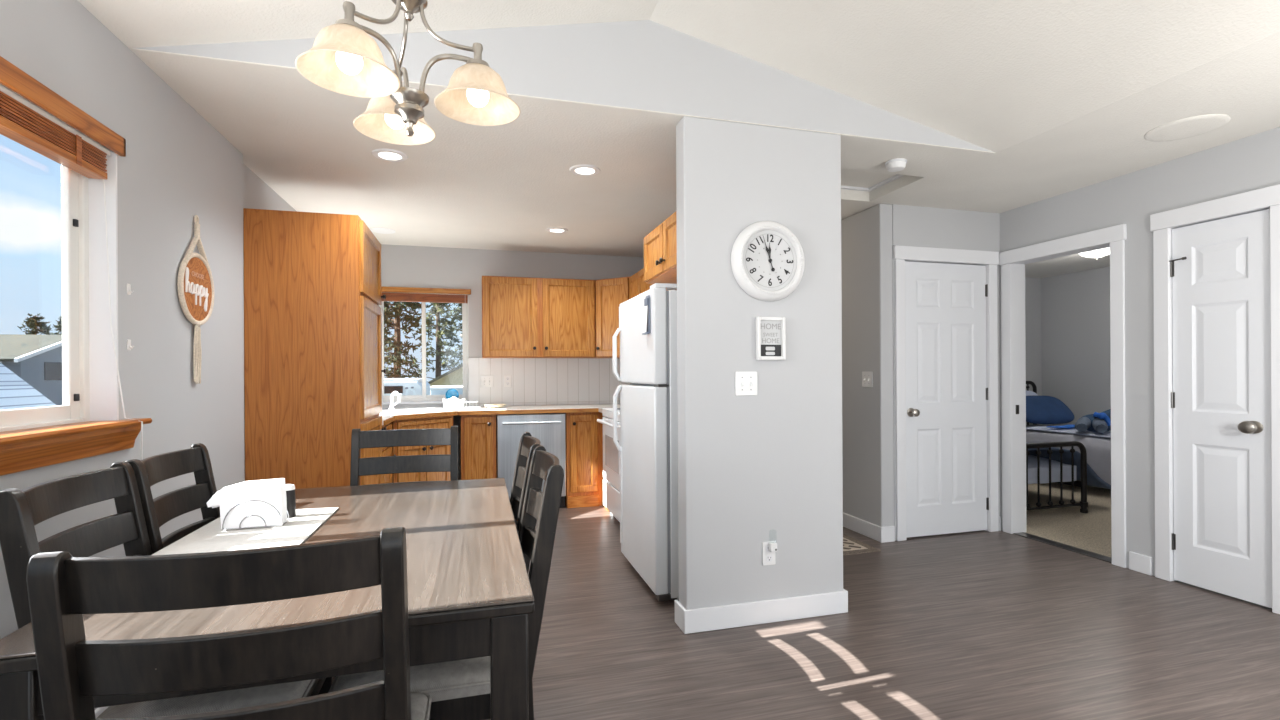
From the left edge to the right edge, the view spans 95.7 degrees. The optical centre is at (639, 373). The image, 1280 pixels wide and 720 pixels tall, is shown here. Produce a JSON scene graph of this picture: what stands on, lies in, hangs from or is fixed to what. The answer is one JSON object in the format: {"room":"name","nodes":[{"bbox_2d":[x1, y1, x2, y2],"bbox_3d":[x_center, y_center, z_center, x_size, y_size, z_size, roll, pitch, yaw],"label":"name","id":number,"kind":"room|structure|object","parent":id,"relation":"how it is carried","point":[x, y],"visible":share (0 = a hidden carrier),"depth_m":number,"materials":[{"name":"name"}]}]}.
{"room":"dining room","nodes":[
{"label":"dining room","id":0,"kind":"room"},
{"bbox_2d":[0,0,295,709],"bbox_3d":[-1.708,0.014,1.238,0.140,2.440,8.740,0,0,-16],"label":"wall","id":1,"kind":"structure","parent":0,"point":[176,167],"depth_m":2.32,"materials":[{"name":"grey paint"}]},
{"bbox_2d":[0,150,151,475],"bbox_3d":[-1.720,-0.271,1.392,0.198,1.090,1.582,0,0,-16],"label":"window","id":2,"kind":"structure","parent":1,"relation":"in","point":[87,423],"depth_m":2.01,"materials":[{"name":"white plastic"}]},
{"bbox_2d":[0,56,142,459],"bbox_3d":[-1.669,-0.147,1.382,0.134,1.403,1.477,0,0,-16],"label":"window blind","id":3,"kind":"object","parent":2,"relation":"attached to","point":[34,116],"visible":0.97,"depth_m":1.78,"materials":[{"name":"brown wood"}]},
{"bbox_2d":[95,706,108,717],"bbox_3d":[-1.324,1.177,0.170,0.015,0.110,6.240,0,0,-16],"label":"baseboard","id":4,"kind":"structure","parent":1,"relation":"attached to","point":[98,711],"depth_m":1.94,"materials":[{"name":"white paint"}]},
{"bbox_2d":[177,215,213,383],"bbox_3d":[-2.009,-0.335,2.627,0.027,0.765,0.323,0,0,-16],"label":"sign","id":5,"kind":"object","parent":1,"relation":"attached to","point":[195,284],"visible":1,"depth_m":2.61,"materials":[{"name":"brown wood"}]},
{"bbox_2d":[381,244,643,479],"bbox_3d":[-1.395,0.013,5.768,3.089,2.440,0.180,0,0,-16],"label":"wall","id":6,"kind":"structure","parent":0,"point":[401,265],"depth_m":5.62,"materials":[{"name":"grey paint"}]},
{"bbox_2d":[379,292,468,404],"bbox_3d":[-2.078,-0.257,5.557,0.835,1.093,0.162,0,0,-16],"label":"window","id":7,"kind":"structure","parent":6,"relation":"in","point":[405,399],"depth_m":5.58,"materials":[{"name":"white plastic"}]},
{"bbox_2d":[382,286,470,393],"bbox_3d":[-2.061,-0.271,5.506,0.880,1.075,0.068,0,0,-16],"label":"window blind","id":8,"kind":"object","parent":7,"relation":"attached to","point":[440,295],"visible":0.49,"depth_m":5.50,"materials":[{"name":"brown wood"}]},
{"bbox_2d":[482,276,595,357],"bbox_3d":[-0.978,-0.525,5.594,1.058,0.750,0.378,0,0,-16],"label":"upper cabinet","id":9,"kind":"object","parent":6,"relation":"attached to","point":[523,317],"visible":1,"depth_m":5.45,"materials":[{"name":"brown wood"}]},
{"bbox_2d":[469,358,629,405],"bbox_3d":[-0.789,0.081,5.839,1.793,0.474,0.008,0,0,-16],"label":"backsplash","id":10,"kind":"structure","parent":6,"relation":"attached to","point":[534,381],"depth_m":5.79,"materials":[{"name":"white tile"}]},
{"bbox_2d":[481,375,492,386],"bbox_3d":[-1.487,0.078,5.630,0.116,0.116,0.019,0,0,-16],"label":"light switch","id":11,"kind":"object","parent":10,"relation":"attached to","point":[486,380],"visible":1,"depth_m":5.63,"materials":[{"name":"white plastic"}]},
{"bbox_2d":[504,375,510,386],"bbox_3d":[-1.298,0.077,5.689,0.070,0.116,0.007,0,0,-16],"label":"wall outlet","id":12,"kind":"object","parent":10,"relation":"attached to","point":[507,378],"visible":1,"depth_m":5.68,"materials":[{"name":"white plastic"}]},
{"bbox_2d":[595,276,630,357],"bbox_3d":[-0.145,-0.529,5.705,0.616,0.750,0.610,0,0,-16],"label":"upper cabinet","id":13,"kind":"object","parent":6,"relation":"attached to","point":[610,293],"visible":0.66,"depth_m":5.52,"materials":[{"name":"brown wood"}]},
{"bbox_2d":[138,20,991,609],"bbox_3d":[0.034,-0.207,2.741,4.024,2.863,0.115,0,0,-16],"label":"wall","id":14,"kind":"structure","parent":0,"point":[753,470],"depth_m":2.80,"materials":[{"name":"grey paint"}]},
{"bbox_2d":[735,372,756,395],"bbox_3d":[0.518,0.050,2.805,0.116,0.116,0.019,0,0,-16],"label":"light switch","id":15,"kind":"object","parent":14,"relation":"attached to","point":[745,382],"visible":1,"depth_m":2.81,"materials":[{"name":"white plastic"}]},
{"bbox_2d":[675,589,847,633],"bbox_3d":[0.615,1.166,2.900,0.885,0.110,0.145,0,0,-16],"label":"baseboard","id":16,"kind":"structure","parent":14,"relation":"attached to","point":[697,620],"depth_m":2.82,"materials":[{"name":"white paint"}]},
{"bbox_2d":[731,221,804,300],"bbox_3d":[0.634,-0.549,2.821,0.394,0.394,0.051,0,0,-16],"label":"wall clock","id":17,"kind":"object","parent":14,"relation":"attached to","point":[768,261],"visible":1,"depth_m":2.82,"materials":[{"name":"white plastic"}]},
{"bbox_2d":[762,541,775,565],"bbox_3d":[0.633,0.883,2.842,0.070,0.116,0.007,0,0,-16],"label":"wall outlet","id":18,"kind":"object","parent":14,"relation":"attached to","point":[768,558],"visible":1,"depth_m":2.84,"materials":[{"name":"white plastic"}]},
{"bbox_2d":[766,545,772,561],"bbox_3d":[0.634,0.883,2.839,0.034,0.080,0.002,0,0,-16],"label":"receptacle","id":19,"kind":"object","parent":18,"relation":"attached to","point":[769,555],"depth_m":2.84,"materials":[{"name":"white paint"}]},
{"bbox_2d":[769,542,776,551],"bbox_3d":[0.650,0.818,2.830,0.036,0.107,0.022,0,0,-16],"label":"night light","id":20,"kind":"object","parent":18,"relation":"attached to","point":[772,546],"visible":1,"depth_m":2.82,"materials":[{"name":"white plastic"}]},
{"bbox_2d":[756,317,785,359],"bbox_3d":[0.640,-0.170,2.836,0.152,0.210,0.025,0,0,-16],"label":"wall plaque","id":21,"kind":"object","parent":14,"relation":"attached to","point":[770,331],"visible":1,"depth_m":2.83,"materials":[{"name":"white plastic"}]},
{"bbox_2d":[77,0,1279,152],"bbox_3d":[0.684,-1.491,0.117,4.164,0.543,5.294,0,0,-16],"label":"ceiling","id":22,"kind":"structure","parent":0,"point":[995,76],"depth_m":2.42,"materials":[{"name":"paint"}]},
{"bbox_2d":[295,0,520,144],"bbox_3d":[-0.572,-1.022,1.511,0.499,0.823,0.508,0,0,-16],"label":"chandelier","id":23,"kind":"object","parent":22,"relation":"hanging from","point":[343,58],"visible":1,"depth_m":1.45,"materials":[{"name":"glass"}]},
{"bbox_2d":[335,1,362,29],"bbox_3d":[-0.668,-0.797,1.332,0.064,0.101,0.064,0,0,-16],"label":"socket","id":24,"kind":"object","parent":23,"relation":"attached to","point":[349,9],"depth_m":1.32,"materials":[{"name":"silver metal"}]},
{"bbox_2d":[466,42,488,66],"bbox_3d":[-0.420,-0.798,1.499,0.064,0.101,0.064,0,0,-16],"label":"socket","id":25,"kind":"object","parent":23,"relation":"attached to","point":[477,48],"depth_m":1.49,"materials":[{"name":"silver metal"}]},
{"bbox_2d":[129,32,1279,277],"bbox_3d":[2.362,-1.289,2.371,8.604,0.120,8.740,0,0,-16],"label":"ceiling","id":26,"kind":"structure","parent":0,"point":[499,187],"depth_m":3.26,"materials":[{"name":"paint"}]},
{"bbox_2d":[370,227,395,233],"bbox_3d":[-2.167,-1.199,4.880,0.200,0.009,0.200,0,0,-16],"label":"recessed light","id":27,"kind":"object","parent":26,"relation":"attached to","point":[377,229],"visible":0.95,"depth_m":4.85,"materials":[{"name":"white plastic"}]},
{"bbox_2d":[371,148,407,161],"bbox_3d":[-1.383,-1.204,3.204,0.186,0.008,0.186,0,0,-16],"label":"recessed light","id":28,"kind":"object","parent":26,"relation":"in","point":[391,155],"visible":1,"depth_m":3.19,"materials":[{"name":"white plastic"}]},
{"bbox_2d":[546,227,567,232],"bbox_3d":[-0.702,-1.207,4.898,0.186,0.008,0.186,0,0,-16],"label":"recessed light","id":29,"kind":"object","parent":26,"relation":"in","point":[552,229],"visible":1,"depth_m":4.88,"materials":[{"name":"white plastic"}]},
{"bbox_2d":[569,164,600,175],"bbox_3d":[-0.329,-1.210,3.458,0.186,0.008,0.186,0,0,-16],"label":"recessed light","id":30,"kind":"object","parent":26,"relation":"in","point":[583,169],"visible":1,"depth_m":3.45,"materials":[{"name":"white plastic"}]},
{"bbox_2d":[841,169,903,191],"bbox_3d":[1.341,-1.308,3.774,0.760,0.030,0.530,0,0,-16],"label":"attic hatch","id":31,"kind":"object","parent":26,"relation":"attached to","point":[857,180],"visible":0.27,"depth_m":3.91,"materials":[{"name":"white paint"}]},
{"bbox_2d":[885,158,906,171],"bbox_3d":[1.480,-1.200,3.351,0.117,0.048,0.117,0,0,-16],"label":"smoke detector","id":32,"kind":"object","parent":26,"relation":"attached to","point":[898,164],"visible":1,"depth_m":3.31,"materials":[{"name":"white plastic"}]},
{"bbox_2d":[1078,247,1109,258],"bbox_3d":[4.446,-1.175,5.638,0.330,0.130,0.330,0,0,-16],"label":"ceiling lamp","id":33,"kind":"object","parent":26,"relation":"attached to","point":[1105,251],"visible":0.51,"depth_m":5.58,"materials":[{"name":"white metal"}]},
{"bbox_2d":[1144,114,1230,141],"bbox_3d":[2.740,-1.226,2.908,0.316,0.010,0.316,0,0,-16],"label":"ceiling speaker","id":34,"kind":"object","parent":26,"relation":"attached to","point":[1189,127],"visible":1,"depth_m":2.88},
{"bbox_2d":[841,204,893,526],"bbox_3d":[1.456,-0.004,5.373,0.110,2.440,2.467,0,0,-16],"label":"wall","id":35,"kind":"structure","parent":0,"point":[866,235],"depth_m":4.30,"materials":[{"name":"grey paint"}]},
{"bbox_2d":[843,512,879,541],"bbox_3d":[1.416,1.162,5.308,0.015,0.110,2.367,0,0,-16],"label":"baseboard","id":36,"kind":"structure","parent":35,"relation":"attached to","point":[863,527],"depth_m":4.37,"materials":[{"name":"white paint"}]},
{"bbox_2d":[862,372,872,386],"bbox_3d":[1.685,0.045,4.309,0.019,0.116,0.116,0,0,-16],"label":"light switch","id":37,"kind":"object","parent":35,"relation":"attached to","point":[867,377],"visible":1,"depth_m":4.30,"materials":[{"name":"white plastic"}]},
{"bbox_2d":[486,482,1279,719],"bbox_3d":[2.386,1.270,2.374,8.584,0.122,8.740,0,0,-16],"label":"floor","id":38,"kind":"structure","parent":0,"point":[982,624],"depth_m":2.61,"materials":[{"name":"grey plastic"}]},
{"bbox_2d":[0,461,334,718],"bbox_3d":[-1.120,0.736,1.468,0.577,0.990,0.422,0,0,-16],"label":"dining chair","id":39,"kind":"object","parent":38,"relation":"on","point":[20,510],"visible":0.36,"depth_m":1.35,"materials":[{"name":"grey wood"}]},
{"bbox_2d":[26,527,431,719],"bbox_3d":[-0.646,0.733,1.070,0.457,0.990,0.560,0,0,-16],"label":"dining chair","id":40,"kind":"object","parent":38,"relation":"on","point":[62,587],"visible":1,"depth_m":0.82,"materials":[{"name":"grey wood"}]},
{"bbox_2d":[126,443,335,676],"bbox_3d":[-1.226,0.737,1.885,0.577,0.990,0.422,0,0,-16],"label":"dining chair","id":41,"kind":"object","parent":38,"relation":"on","point":[158,511],"visible":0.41,"depth_m":1.84,"materials":[{"name":"grey wood"}]},
{"bbox_2d":[0,478,533,719],"bbox_3d":[-0.858,0.850,1.772,0.930,0.760,1.453,0,0,-16],"label":"dining table","id":42,"kind":"object","parent":38,"relation":"on","point":[470,594],"visible":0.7,"depth_m":1.20,"materials":[{"name":"brown wood"}]},
{"bbox_2d":[152,507,338,554],"bbox_3d":[-1.119,0.468,1.632,0.343,0.004,0.745,0,0,-16],"label":"table runner","id":43,"kind":"object","parent":42,"relation":"on","point":[210,537],"visible":0.31,"depth_m":1.66,"materials":[{"name":"fabric"}]},
{"bbox_2d":[206,482,281,528],"bbox_3d":[-1.182,0.395,1.733,0.198,0.131,0.003,0,0,-16],"label":"napkin","id":44,"kind":"object","parent":43,"relation":"on","point":[227,499],"visible":1,"depth_m":1.74,"materials":[{"name":"white paper"}]},
{"bbox_2d":[222,500,289,529],"bbox_3d":[-1.168,0.421,1.766,0.160,0.085,0.068,0,0,-16],"label":"napkin holder","id":45,"kind":"object","parent":43,"relation":"on","point":[247,500],"visible":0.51,"depth_m":1.74,"materials":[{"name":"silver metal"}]},
{"bbox_2d":[220,479,285,521],"bbox_3d":[-1.192,0.394,1.767,0.201,0.134,0.003,0,0,-16],"label":"napkin","id":46,"kind":"object","parent":45,"relation":"in","point":[275,479],"visible":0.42,"depth_m":1.78,"materials":[{"name":"white paper"}]},
{"bbox_2d":[223,480,283,522],"bbox_3d":[-1.187,0.395,1.754,0.195,0.132,0.003,0,0,-16],"label":"napkin","id":47,"kind":"object","parent":45,"relation":"in","point":[278,480],"visible":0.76,"depth_m":1.78,"materials":[{"name":"white paper"}]},
{"bbox_2d":[224,478,286,520],"bbox_3d":[-1.192,0.394,1.774,0.197,0.134,0.003,0,0,-16],"label":"napkin","id":48,"kind":"object","parent":45,"relation":"in","point":[282,478],"visible":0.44,"depth_m":1.80,"materials":[{"name":"white paper"}]},
{"bbox_2d":[286,484,295,517],"bbox_3d":[-1.141,0.413,1.881,0.042,0.105,0.042,0,0,-16],"label":"pepper shaker","id":49,"kind":"object","parent":43,"relation":"on","point":[290,488],"visible":0.62,"depth_m":1.87,"materials":[{"name":"black metal"}]},
{"bbox_2d":[243,208,386,488],"bbox_3d":[-1.965,0.163,3.603,0.627,2.145,0.695,0,0,-16],"label":"pantry cabinet","id":50,"kind":"object","parent":38,"relation":"on","point":[313,296],"visible":0.72,"depth_m":3.27,"materials":[{"name":"brown wood"}]},
{"bbox_2d":[382,423,395,482],"bbox_3d":[-2.119,0.802,4.171,0.626,0.869,0.480,0,0,-16],"label":"base cabinet","id":51,"kind":"object","parent":38,"relation":"on","point":[386,451],"visible":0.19,"depth_m":4.27,"materials":[{"name":"brown wood"}]},
{"bbox_2d":[350,426,457,485],"bbox_3d":[-1.018,0.740,2.462,0.457,0.980,0.520,0,0,-16],"label":"dining chair","id":52,"kind":"object","parent":38,"relation":"on","point":[360,439],"visible":0.35,"depth_m":2.68,"materials":[{"name":"grey wood"}]},
{"bbox_2d":[390,416,452,482],"bbox_3d":[-2.001,0.801,4.920,0.668,0.869,0.566,0,0,34],"label":"base cabinet","id":53,"kind":"object","parent":38,"relation":"on","point":[444,421],"visible":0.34,"depth_m":4.72,"materials":[{"name":"brown wood"}]},
{"bbox_2d":[328,445,563,719],"bbox_3d":[-0.517,0.733,1.625,0.577,0.990,0.435,0,0,-16],"label":"dining chair","id":54,"kind":"object","parent":38,"relation":"on","point":[458,689],"visible":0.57,"depth_m":1.47,"materials":[{"name":"grey wood"}]},
{"bbox_2d":[461,414,495,479],"bbox_3d":[-1.482,0.799,5.324,0.298,0.869,0.623,0,0,-16],"label":"base cabinet","id":55,"kind":"object","parent":38,"relation":"on","point":[478,432],"visible":0.52,"depth_m":5.06,"materials":[{"name":"brown wood"}]},
{"bbox_2d":[510,432,540,532],"bbox_3d":[-0.647,0.733,2.071,0.577,0.990,0.435,0,0,-16],"label":"dining chair","id":56,"kind":"object","parent":38,"relation":"on","point":[528,443],"visible":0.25,"depth_m":2.27,"materials":[{"name":"grey wood"}]},
{"bbox_2d":[496,413,565,507],"bbox_3d":[-1.031,0.797,5.418,0.610,0.866,0.611,0,0,-16],"label":"dishwasher","id":57,"kind":"object","parent":38,"relation":"on","point":[549,428],"visible":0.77,"depth_m":5.16,"materials":[{"name":"silver metal"}]},
{"bbox_2d":[565,412,602,507],"bbox_3d":[-0.577,0.793,5.575,0.335,0.869,0.623,0,0,-16],"label":"base cabinet","id":58,"kind":"object","parent":38,"relation":"on","point":[584,434],"visible":0.95,"depth_m":5.31,"materials":[{"name":"brown wood"}]},
{"bbox_2d":[597,408,619,521],"bbox_3d":[0.053,0.674,4.820,0.704,1.100,0.759,0,0,-16],"label":"range","id":59,"kind":"object","parent":38,"relation":"on","point":[611,455],"visible":0.21,"depth_m":4.78,"materials":[{"name":"white metal"}]},
{"bbox_2d":[602,408,619,414],"bbox_3d":[0.079,0.313,4.828,0.645,0.013,0.759,0,0,-16],"label":"cooktop","id":60,"kind":"object","parent":59,"relation":"in","point":[609,411],"depth_m":4.90,"materials":[{"name":"metal"}]},
{"bbox_2d":[612,283,678,601],"bbox_3d":[0.321,0.373,3.514,0.827,1.700,0.780,0,0,-16],"label":"refrigerator","id":61,"kind":"object","parent":38,"relation":"on","point":[648,447],"visible":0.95,"depth_m":3.11,"materials":[{"name":"white metal"}]},
{"bbox_2d":[642,295,650,334],"bbox_3d":[0.033,-0.316,3.142,0.022,0.209,0.095,0,0,-16],"label":"clip","id":62,"kind":"object","parent":61,"relation":"attached to","point":[647,299],"visible":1,"depth_m":3.12,"materials":[{"name":"grey plastic"}]},
{"bbox_2d":[642,305,647,332],"bbox_3d":[0.026,-0.301,3.150,0.013,0.159,0.076,0,0,-19],"label":"paper","id":63,"kind":"object","parent":62,"relation":"attached to","point":[644,324],"visible":1,"depth_m":3.14,"materials":[{"name":"paper"}]},
{"bbox_2d":[843,534,880,554],"bbox_3d":[1.143,1.214,4.426,0.720,0.007,1.180,0,0,-16],"label":"runner rug","id":64,"kind":"object","parent":38,"relation":"on","point":[851,545],"visible":0.18,"depth_m":4.02,"materials":[{"name":"fabric"}]},
{"bbox_2d":[1026,381,1036,424],"bbox_3d":[4.864,0.646,6.374,0.960,1.102,1.938,0,0,-16],"label":"bed","id":65,"kind":"object","parent":38,"relation":"on","point":[1034,387],"visible":0.03,"depth_m":7.37,"materials":[{"name":"black metal"}]},
{"bbox_2d":[1026,425,1110,484],"bbox_3d":[4.869,0.859,6.251,1.160,0.472,1.572,0,0,-16],"label":"blanket","id":66,"kind":"object","parent":65,"relation":"on","point":[1098,449],"visible":0.2,"depth_m":5.76,"materials":[{"name":"fabric"}]},
{"bbox_2d":[1026,395,1073,423],"bbox_3d":[4.782,0.433,6.891,0.710,0.328,0.352,0,0,-9],"label":"pillow","id":67,"kind":"object","parent":66,"relation":"on","point":[1039,409],"visible":0.77,"depth_m":6.78,"materials":[{"name":"fabric"}]},
{"bbox_2d":[1026,425,1110,437],"bbox_3d":[4.904,0.617,6.126,0.881,0.023,1.224,0,0,-16],"label":"sheet","id":68,"kind":"object","parent":66,"relation":"on","point":[1107,434],"visible":0.33,"depth_m":6.15,"materials":[{"name":"fabric"}]},
{"bbox_2d":[1075,409,1110,432],"bbox_3d":[4.765,0.482,5.862,0.595,0.247,0.385,0,0,34],"label":"plush toy","id":69,"kind":"object","parent":68,"relation":"on","point":[1096,422],"visible":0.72,"depth_m":5.87,"materials":[{"name":"blue fabric"}]},
{"bbox_2d":[1026,441,1087,512],"bbox_3d":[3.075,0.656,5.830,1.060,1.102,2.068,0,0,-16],"label":"footboard","id":70,"kind":"object","parent":38,"relation":"on","point":[1039,470],"visible":0.28,"depth_m":4.94,"materials":[{"name":"black metal"}]},
{"bbox_2d":[1028,447,1110,488],"bbox_3d":[3.353,0.846,5.622,1.432,0.437,1.381,0,0,-16],"label":"comforter","id":71,"kind":"object","parent":70,"relation":"on","point":[1093,479],"visible":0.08,"depth_m":5.20,"materials":[{"name":"fabric"}]},
{"bbox_2d":[1013,532,1111,562],"bbox_3d":[2.953,1.205,4.029,0.100,0.006,0.715,0,0,-16],"label":"threshold","id":72,"kind":"object","parent":38,"relation":"on","point":[1023,534],"visible":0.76,"depth_m":4.00,"materials":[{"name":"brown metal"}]},
{"bbox_3d":[-0.101,0.791,5.604,0.598,0.869,0.823,0,0,-16],"label":"base cabinet","id":73,"kind":"object","parent":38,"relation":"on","visible":0},
{"bbox_2d":[379,404,619,425],"bbox_3d":[-1.165,0.340,4.960,2.991,0.038,1.498,0,0,-16],"label":"countertop","id":74,"kind":"structure","parent":73,"relation":"on","point":[386,419],"depth_m":5.15,"materials":[{"name":"laminate"}]},
{"bbox_2d":[388,391,400,409],"bbox_3d":[-2.119,0.236,5.000,0.096,0.166,0.138,0,0,-24],"label":"faucet","id":75,"kind":"object","parent":74,"relation":"on","point":[392,405],"visible":0.99,"depth_m":5.01,"materials":[{"name":"white metal"}]},
{"bbox_2d":[379,408,453,414],"bbox_3d":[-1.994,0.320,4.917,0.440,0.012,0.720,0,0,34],"label":"sink","id":76,"kind":"object","parent":74,"relation":"in","point":[411,410],"visible":0.66,"depth_m":4.92,"materials":[{"name":"white ceramic"}]},
{"bbox_2d":[443,397,465,408],"bbox_3d":[-1.661,0.263,5.174,0.195,0.109,0.130,0,0,-16],"label":"dish towel","id":77,"kind":"object","parent":74,"relation":"on","point":[453,402],"visible":1,"depth_m":5.12,"materials":[{"name":"fabric"}]},
{"bbox_2d":[447,401,480,408],"bbox_3d":[-1.639,0.293,5.398,0.300,0.063,0.240,0,0,-16],"label":"dish rack","id":78,"kind":"object","parent":74,"relation":"on","point":[466,406],"visible":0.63,"depth_m":5.31,"materials":[{"name":"white plastic"}]},
{"bbox_2d":[445,389,458,398],"bbox_3d":[-1.742,0.202,5.375,0.120,0.118,0.061,0,0,-16],"label":"bowl","id":79,"kind":"object","parent":78,"relation":"on","point":[450,393],"visible":0.78,"depth_m":5.38,"materials":[{"name":"teal ceramic"}]},
{"bbox_2d":[447,406,480,408],"bbox_3d":[-1.639,0.318,5.398,0.300,0.012,0.240,0,0,-16],"label":"tray","id":80,"kind":"object","parent":74,"relation":"on","point":[465,407],"depth_m":5.30,"materials":[{"name":"plastic"}]},
{"bbox_2d":[484,404,506,407],"bbox_3d":[-1.352,0.306,5.416,0.203,0.032,0.202,0,0,-16],"label":"plate","id":81,"kind":"object","parent":74,"relation":"on","point":[485,405],"visible":0.98,"depth_m":5.36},
{"bbox_2d":[892,204,1000,540],"bbox_3d":[2.292,-0.008,4.382,0.970,2.440,0.110,0,0,-16],"label":"wall","id":82,"kind":"structure","parent":0,"point":[917,226],"depth_m":4.33,"materials":[{"name":"grey paint"}]},
{"bbox_2d":[880,516,1000,542],"bbox_3d":[2.246,1.157,4.302,1.075,0.110,0.015,0,0,-16],"label":"baseboard","id":83,"kind":"structure","parent":82,"relation":"attached to","point":[887,533],"depth_m":4.17,"materials":[{"name":"white paint"}]},
{"bbox_2d":[905,261,988,537],"bbox_3d":[2.302,0.190,4.319,0.768,2.020,0.102,0,0,-16],"label":"door","id":84,"kind":"structure","parent":82,"relation":"in","point":[947,392],"depth_m":4.33,"materials":[{"name":"white paint"}]},
{"bbox_2d":[1025,277,1041,424],"bbox_3d":[3.743,-0.017,7.226,3.118,2.440,0.120,0,0,-16],"label":"wall","id":85,"kind":"structure","parent":0,"point":[1033,336],"depth_m":7.55,"materials":[{"name":"grey paint"}]},
{"bbox_2d":[1041,267,1110,424],"bbox_3d":[6.441,-0.032,3.565,0.120,2.440,8.620,0,0,-16],"label":"wall","id":86,"kind":"structure","parent":0,"point":[1075,307],"depth_m":7.13,"materials":[{"name":"grey paint"}]},
{"bbox_2d":[1000,127,1279,575],"bbox_3d":[3.339,-0.014,2.641,0.115,2.440,8.740,0,0,-16],"label":"wall","id":87,"kind":"structure","parent":0,"point":[1250,163],"depth_m":3.51,"materials":[{"name":"grey paint"}]},
{"bbox_2d":[893,224,1126,567],"bbox_3d":[2.476,0.142,3.962,1.102,2.138,1.018,0,0,-16],"label":"door frame","id":88,"kind":"structure","parent":87,"relation":"attached to","point":[1012,263],"depth_m":4.29,"materials":[{"name":"white paint"}]},
{"bbox_2d":[1129,551,1152,575],"bbox_3d":[3.036,1.153,3.513,0.015,0.110,0.123,0,0,-16],"label":"baseboard","id":89,"kind":"structure","parent":87,"relation":"attached to","point":[1140,563],"depth_m":3.51,"materials":[{"name":"white paint"}]},
{"bbox_2d":[1150,184,1279,613],"bbox_3d":[3.192,0.133,3.158,0.154,2.148,0.627,0,0,-16],"label":"door frame","id":90,"kind":"structure","parent":87,"relation":"attached to","point":[1162,224],"depth_m":3.36,"materials":[{"name":"white paint"}]},
{"bbox_2d":[1169,209,1271,607],"bbox_3d":[3.128,0.180,3.157,0.103,2.030,0.470,0,0,-16],"label":"door","id":91,"kind":"structure","parent":87,"relation":"in","point":[1220,269],"depth_m":3.13,"materials":[{"name":"white paint"}]},
{"bbox_3d":[0.515,0.002,4.663,0.090,2.440,3.331,0,0,-16],"label":"wall","id":92,"kind":"structure","parent":0,"visible":0},
{"bbox_2d":[629,272,637,298],"bbox_3d":[0.092,-0.531,5.297,0.378,0.750,0.300,0,0,-16],"label":"upper cabinet","id":93,"kind":"object","parent":92,"relation":"attached to","point":[633,280],"visible":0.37,"depth_m":5.27,"materials":[{"name":"brown wood"}]},
{"bbox_2d":[638,268,676,294],"bbox_3d":[0.234,-0.702,4.783,0.378,0.410,0.760,0,0,-16],"label":"upper cabinet","id":94,"kind":"object","parent":92,"relation":"attached to","point":[643,286],"visible":0.11,"depth_m":4.99,"materials":[{"name":"brown wood"}]},
{"bbox_2d":[644,211,676,283],"bbox_3d":[0.431,-0.753,3.512,0.678,0.310,0.835,0,0,-16],"label":"upper cabinet","id":95,"kind":"object","parent":92,"relation":"attached to","point":[660,245],"visible":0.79,"depth_m":3.48,"materials":[{"name":"brown wood"}]},
{"label":"outside","id":96,"kind":"structure","parent":0,"visible":0},
{"bbox_3d":[-18.455,2.579,10.435,150.000,0.100,150.000,0,0,-16],"label":"ground","id":97,"kind":"structure","parent":96,"visible":0},
{"bbox_2d":[0,363,56,409],"bbox_3d":[-12.252,0.694,5.260,5.000,3.600,13.300,0,0,-16],"label":"house","id":98,"kind":"structure","parent":97,"relation":"on","point":[15,393],"depth_m":11.61,"materials":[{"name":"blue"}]},
{"bbox_2d":[0,334,61,405],"bbox_3d":[-25.111,0.543,20.524,7.600,4.048,14.000,0,0,-16],"label":"house","id":99,"kind":"structure","parent":97,"relation":"on","point":[36,359],"depth_m":20.81,"materials":[{"name":"grey"}]},
{"bbox_2d":[17,313,52,334],"bbox_3d":[-36.013,-0.494,34.670,2.626,6.248,2.792,0,0,35],"label":"pine tree","id":100,"kind":"object","parent":97,"relation":"on","point":[32,322],"visible":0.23,"depth_m":34.48,"materials":[{"name":"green plant"}]},
{"bbox_2d":[45,314,61,334],"bbox_3d":[-36.850,-0.779,37.476,3.474,6.826,3.824,0,0,25],"label":"pine tree","id":101,"kind":"object","parent":97,"relation":"on","point":[59,326],"visible":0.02,"depth_m":37.04,"materials":[{"name":"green plant"}]},
{"bbox_2d":[384,378,429,395],"bbox_3d":[-7.548,1.217,13.645,4.750,2.500,2.360,0,0,-16],"label":"travel trailer","id":102,"kind":"object","parent":97,"relation":"on","point":[404,386],"visible":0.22,"depth_m":13.12,"materials":[{"name":"grey"}]},
{"bbox_2d":[384,301,434,377],"bbox_3d":[-10.784,-1.950,25.472,3.451,8.876,3.550,0,0,-16],"label":"pine tree","id":103,"kind":"object","parent":97,"relation":"on","point":[395,358],"visible":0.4,"depth_m":25.22,"materials":[{"name":"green plant"}]},
{"bbox_2d":[412,302,461,381],"bbox_3d":[-10.378,-1.657,30.027,2.751,8.285,2.578,0,0,-16],"label":"pine tree","id":104,"kind":"object","parent":97,"relation":"on","point":[437,309],"visible":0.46,"depth_m":29.80,"materials":[{"name":"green plant"}]},
{"bbox_2d":[428,364,462,385],"bbox_3d":[-5.171,0.549,23.472,8.300,3.810,4.400,0,0,-16],"label":"shed","id":105,"kind":"object","parent":97,"relation":"on","point":[454,376],"visible":0.11,"depth_m":20.91,"materials":[{"name":"beige metal"}]},
{"bbox_2d":[430,385,462,394],"bbox_3d":[-4.837,1.412,17.336,2.690,2.080,1.640,0,0,-16],"label":"trailer","id":106,"kind":"object","parent":97,"relation":"on","point":[434,390],"visible":0.12,"depth_m":16.32,"materials":[{"name":"white metal"}]},
{"bbox_2d":[441,303,461,367],"bbox_3d":[-10.343,-3.084,35.530,3.717,11.140,3.563,0,0,-27],"label":"pine tree","id":107,"kind":"object","parent":97,"relation":"on","point":[458,309],"visible":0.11,"depth_m":34.93,"materials":[{"name":"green plant"}]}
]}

